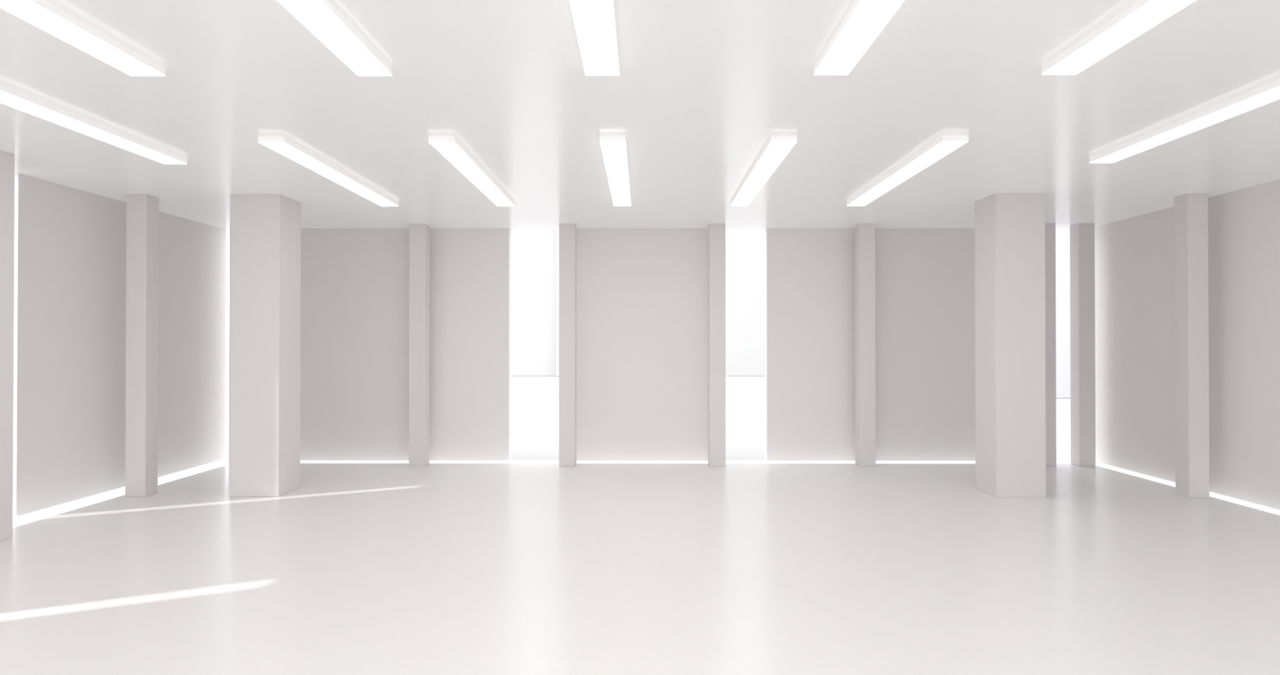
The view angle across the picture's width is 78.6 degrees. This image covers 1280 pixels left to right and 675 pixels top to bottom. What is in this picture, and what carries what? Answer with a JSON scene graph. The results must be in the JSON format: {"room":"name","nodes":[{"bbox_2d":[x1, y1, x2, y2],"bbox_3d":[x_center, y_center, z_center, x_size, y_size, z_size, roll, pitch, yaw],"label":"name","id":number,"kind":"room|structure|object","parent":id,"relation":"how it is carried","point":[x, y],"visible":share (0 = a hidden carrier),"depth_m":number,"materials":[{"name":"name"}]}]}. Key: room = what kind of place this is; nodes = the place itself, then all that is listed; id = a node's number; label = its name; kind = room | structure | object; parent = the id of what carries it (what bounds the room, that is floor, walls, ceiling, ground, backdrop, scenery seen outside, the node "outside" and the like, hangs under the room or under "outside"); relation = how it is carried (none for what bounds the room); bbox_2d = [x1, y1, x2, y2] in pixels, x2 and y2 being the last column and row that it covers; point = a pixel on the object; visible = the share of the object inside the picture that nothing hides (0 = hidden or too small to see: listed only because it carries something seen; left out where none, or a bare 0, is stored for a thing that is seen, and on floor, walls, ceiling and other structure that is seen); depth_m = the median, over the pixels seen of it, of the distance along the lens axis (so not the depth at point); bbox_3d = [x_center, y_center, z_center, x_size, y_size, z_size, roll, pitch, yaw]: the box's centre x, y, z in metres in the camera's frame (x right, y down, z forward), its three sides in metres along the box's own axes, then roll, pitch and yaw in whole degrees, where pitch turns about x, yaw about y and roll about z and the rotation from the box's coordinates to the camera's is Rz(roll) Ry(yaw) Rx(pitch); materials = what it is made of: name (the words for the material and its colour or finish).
{"room":"empty gallery hall","nodes":[
{"label":"empty gallery hall","id":0,"kind":"room"},
{"bbox_2d":[13,173,226,516],"bbox_3d":[-5.750,0.077,8.990,0.063,3.158,3.593,0,0,0],"label":"wall","id":1,"kind":"structure","parent":0,"point":[70,243],"depth_m":8.21,"materials":[{"name":"paint"}]},
{"bbox_2d":[300,228,975,461],"bbox_3d":[0.025,0.094,10.743,10.752,3.168,0.157,0,0,0],"label":"wall","id":2,"kind":"structure","parent":0,"point":[925,316],"depth_m":10.66,"materials":[{"name":"paint"}]},
{"bbox_2d":[0,463,1279,674],"bbox_3d":[0.241,1.687,4.048,11.448,0.094,12.817,0,0,0],"label":"floor","id":3,"kind":"structure","parent":0,"point":[356,569],"depth_m":5.36,"materials":[{"name":"plastic"}]},
{"bbox_2d":[0,150,14,541],"bbox_3d":[-5.302,0.068,6.383,0.212,3.177,0.212,0,0,0],"label":"column","id":4,"kind":"structure","parent":3,"relation":"on","point":[6,159],"depth_m":6.42,"materials":[{"name":"paint"}]},
{"bbox_2d":[12,460,229,528],"bbox_3d":[-5.635,1.667,4.223,0.304,0.044,13.115,0,0,0],"label":"light strip","id":5,"kind":"object","parent":3,"relation":"attached to","point":[28,518],"visible":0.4,"depth_m":8.05,"materials":[{"name":"plastic"}]},
{"bbox_2d":[124,194,159,497],"bbox_3d":[-5.293,0.082,8.316,0.212,3.177,0.212,0,0,0],"label":"column","id":6,"kind":"structure","parent":3,"relation":"on","point":[142,210],"depth_m":8.22,"materials":[{"name":"paint"}]},
{"bbox_2d":[229,264,230,437],"bbox_3d":[-5.284,0.096,10.371,0.212,3.177,0.212,0,0,0],"label":"column","id":7,"kind":"structure","parent":3,"relation":"on","point":[229,264],"depth_m":10.27,"materials":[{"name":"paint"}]},
{"bbox_2d":[229,194,301,497],"bbox_3d":[-4.043,0.083,8.463,0.516,3.177,0.516,0,0,0],"label":"column","id":8,"kind":"structure","parent":3,"relation":"on","point":[264,439],"depth_m":8.21,"materials":[{"name":"paint"}]},
{"bbox_2d":[408,223,429,466],"bbox_3d":[-2.923,0.096,10.360,0.212,3.177,0.212,0,0,0],"label":"column","id":9,"kind":"structure","parent":3,"relation":"on","point":[419,233],"depth_m":10.26,"materials":[{"name":"paint"}]},
{"bbox_2d":[559,223,576,466],"bbox_3d":[-0.955,0.096,10.351,0.212,3.177,0.212,0,0,0],"label":"column","id":10,"kind":"structure","parent":3,"relation":"on","point":[567,232],"depth_m":10.25,"materials":[{"name":"paint"}]},
{"bbox_2d":[300,459,1071,463],"bbox_3d":[0.271,1.712,10.626,11.448,0.044,0.335,0,0,0],"label":"light strip","id":11,"kind":"object","parent":3,"relation":"attached to","point":[510,461],"visible":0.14,"depth_m":10.58,"materials":[{"name":"plastic"}]},
{"bbox_2d":[707,223,725,466],"bbox_3d":[1.014,0.096,10.342,0.212,3.177,0.212,0,0,0],"label":"column","id":12,"kind":"structure","parent":3,"relation":"on","point":[716,232],"depth_m":10.24,"materials":[{"name":"paint"}]},
{"bbox_2d":[854,223,875,466],"bbox_3d":[2.975,0.096,10.334,0.212,3.177,0.212,0,0,0],"label":"column","id":13,"kind":"structure","parent":3,"relation":"on","point":[864,233],"depth_m":10.23,"materials":[{"name":"paint"}]},
{"bbox_2d":[974,193,1045,497],"bbox_3d":[3.979,0.083,8.427,0.516,3.177,0.516,0,0,0],"label":"column","id":14,"kind":"structure","parent":3,"relation":"on","point":[1010,228],"depth_m":8.17,"materials":[{"name":"paint"}]},
{"bbox_2d":[1044,223,1056,466],"bbox_3d":[5.330,0.096,10.323,0.212,3.177,0.212,0,0,0],"label":"column","id":15,"kind":"structure","parent":3,"relation":"on","point":[1050,228],"depth_m":10.22,"materials":[{"name":"paint"}]},
{"bbox_2d":[1070,223,1095,466],"bbox_3d":[5.841,0.096,10.321,0.212,3.177,0.212,0,0,0],"label":"column","id":16,"kind":"structure","parent":3,"relation":"on","point":[1082,335],"depth_m":10.22,"materials":[{"name":"paint"}]},
{"bbox_2d":[1095,462,1279,515],"bbox_3d":[6.056,1.666,4.171,0.178,0.044,13.115,0,0,0],"label":"light strip","id":17,"kind":"object","parent":3,"relation":"attached to","point":[1148,477],"visible":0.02,"depth_m":8.33,"materials":[{"name":"plastic"}]},
{"bbox_2d":[1173,193,1209,497],"bbox_3d":[5.831,0.082,8.266,0.212,3.177,0.212,0,0,0],"label":"column","id":18,"kind":"structure","parent":3,"relation":"on","point":[1190,210],"depth_m":8.17,"materials":[{"name":"paint"}]},
{"bbox_2d":[0,0,1279,230],"bbox_3d":[0.179,-1.629,4.260,11.996,0.188,13.193,0,0,0],"label":"ceiling","id":19,"kind":"structure","parent":0,"point":[701,88],"depth_m":5.17,"materials":[{"name":"white paint"}]},
{"bbox_2d":[0,0,165,76],"bbox_3d":[-2.808,-1.521,3.067,0.196,0.045,2.779,0,0,0],"label":"ceiling light","id":20,"kind":"object","parent":19,"relation":"attached to","point":[43,15],"visible":1,"depth_m":3.88,"materials":[{"name":"white plastic"}]},
{"bbox_2d":[0,84,186,164],"bbox_3d":[-3.953,-1.505,5.259,0.196,0.045,2.779,0,0,0],"label":"ceiling light","id":21,"kind":"object","parent":19,"relation":"attached to","point":[11,97],"visible":1,"depth_m":5.50,"materials":[{"name":"white plastic"}]},
{"bbox_2d":[257,136,398,206],"bbox_3d":[-2.789,-1.491,7.313,0.196,0.045,2.779,0,0,0],"label":"ceiling light","id":22,"kind":"object","parent":19,"relation":"attached to","point":[282,145],"visible":1,"depth_m":6.82,"materials":[{"name":"white plastic"}]},
{"bbox_2d":[276,0,391,75],"bbox_3d":[-1.515,-1.521,3.062,0.196,0.045,2.779,0,0,0],"label":"ceiling light","id":23,"kind":"object","parent":19,"relation":"attached to","point":[322,18],"visible":1,"depth_m":3.88,"materials":[{"name":"white plastic"}]},
{"bbox_2d":[428,136,515,206],"bbox_3d":[-1.496,-1.491,7.307,0.196,0.045,2.779,0,0,0],"label":"ceiling light","id":24,"kind":"object","parent":19,"relation":"attached to","point":[450,147],"visible":1,"depth_m":6.81,"materials":[{"name":"white plastic"}]},
{"bbox_2d":[568,0,619,75],"bbox_3d":[-0.220,-1.521,3.056,0.196,0.045,2.779,0,0,0],"label":"ceiling light","id":25,"kind":"object","parent":19,"relation":"attached to","point":[594,20],"visible":1,"depth_m":3.88,"materials":[{"name":"white plastic"}]},
{"bbox_2d":[600,136,631,206],"bbox_3d":[-0.201,-1.491,7.301,0.196,0.045,2.779,0,0,0],"label":"ceiling light","id":26,"kind":"object","parent":19,"relation":"attached to","point":[614,148],"visible":1,"depth_m":6.78,"materials":[{"name":"white plastic"}]},
{"bbox_2d":[730,135,796,206],"bbox_3d":[1.095,-1.491,7.296,0.196,0.045,2.779,0,0,0],"label":"ceiling light","id":27,"kind":"object","parent":19,"relation":"attached to","point":[777,147],"visible":1,"depth_m":6.78,"materials":[{"name":"white plastic"}]},
{"bbox_2d":[813,0,904,75],"bbox_3d":[1.076,-1.521,3.050,0.196,0.045,2.779,0,0,0],"label":"ceiling light","id":28,"kind":"object","parent":19,"relation":"attached to","point":[865,20],"visible":1,"depth_m":3.85,"materials":[{"name":"white plastic"}]},
{"bbox_2d":[846,135,968,205],"bbox_3d":[2.388,-1.491,7.290,0.196,0.045,2.779,0,0,0],"label":"ceiling light","id":29,"kind":"object","parent":19,"relation":"attached to","point":[944,145],"visible":1,"depth_m":6.78,"materials":[{"name":"white plastic"}]},
{"bbox_2d":[1041,0,1195,75],"bbox_3d":[2.369,-1.521,3.044,0.196,0.045,2.779,0,0,0],"label":"ceiling light","id":30,"kind":"object","parent":19,"relation":"attached to","point":[1142,15],"visible":1,"depth_m":3.86,"materials":[{"name":"white plastic"}]},
{"bbox_2d":[1088,79,1279,163],"bbox_3d":[3.890,-1.506,5.224,0.196,0.045,2.779,0,0,0],"label":"ceiling light","id":31,"kind":"object","parent":19,"relation":"attached to","point":[1266,94],"visible":1,"depth_m":5.42,"materials":[{"name":"white plastic"}]},
{"bbox_2d":[1055,230,1070,398],"bbox_3d":[15.146,-5.211,27.357,7.512,14.140,7.825,0,0,0],"label":"wall","id":32,"kind":"structure","parent":0,"point":[1062,237],"depth_m":23.42,"materials":[{"name":"white"}]},
{"bbox_2d":[1094,179,1279,509],"bbox_3d":[6.130,0.043,4.179,0.063,3.158,13.108,0,0,0],"label":"wall","id":33,"kind":"structure","parent":0,"point":[1135,256],"depth_m":8.35,"materials":[{"name":"paint"}]},
{"label":"outside","id":34,"kind":"structure","parent":0,"visible":0},
{"bbox_2d":[13,356,1279,518],"bbox_3d":[0.070,1.828,15.637,187.800,0.102,156.500,0,0,0],"label":"ground","id":35,"kind":"structure","parent":34,"point":[535,400],"depth_m":16.76,"materials":[{"name":"white"}]},
{"bbox_2d":[555,230,559,377],"bbox_3d":[-3.856,-5.130,38.867,0.548,14.140,0.626,0,0,0],"label":"wall","id":36,"kind":"structure","parent":35,"relation":"on","point":[557,231],"depth_m":38.53,"materials":[{"name":"white paint"}]},
{"bbox_2d":[511,230,764,376],"bbox_3d":[-1.771,-5.111,41.518,24.258,14.140,4.695,0,0,0],"label":"wall","id":37,"kind":"structure","parent":35,"relation":"on","point":[533,252],"depth_m":39.14,"materials":[{"name":"white"}]}
]}

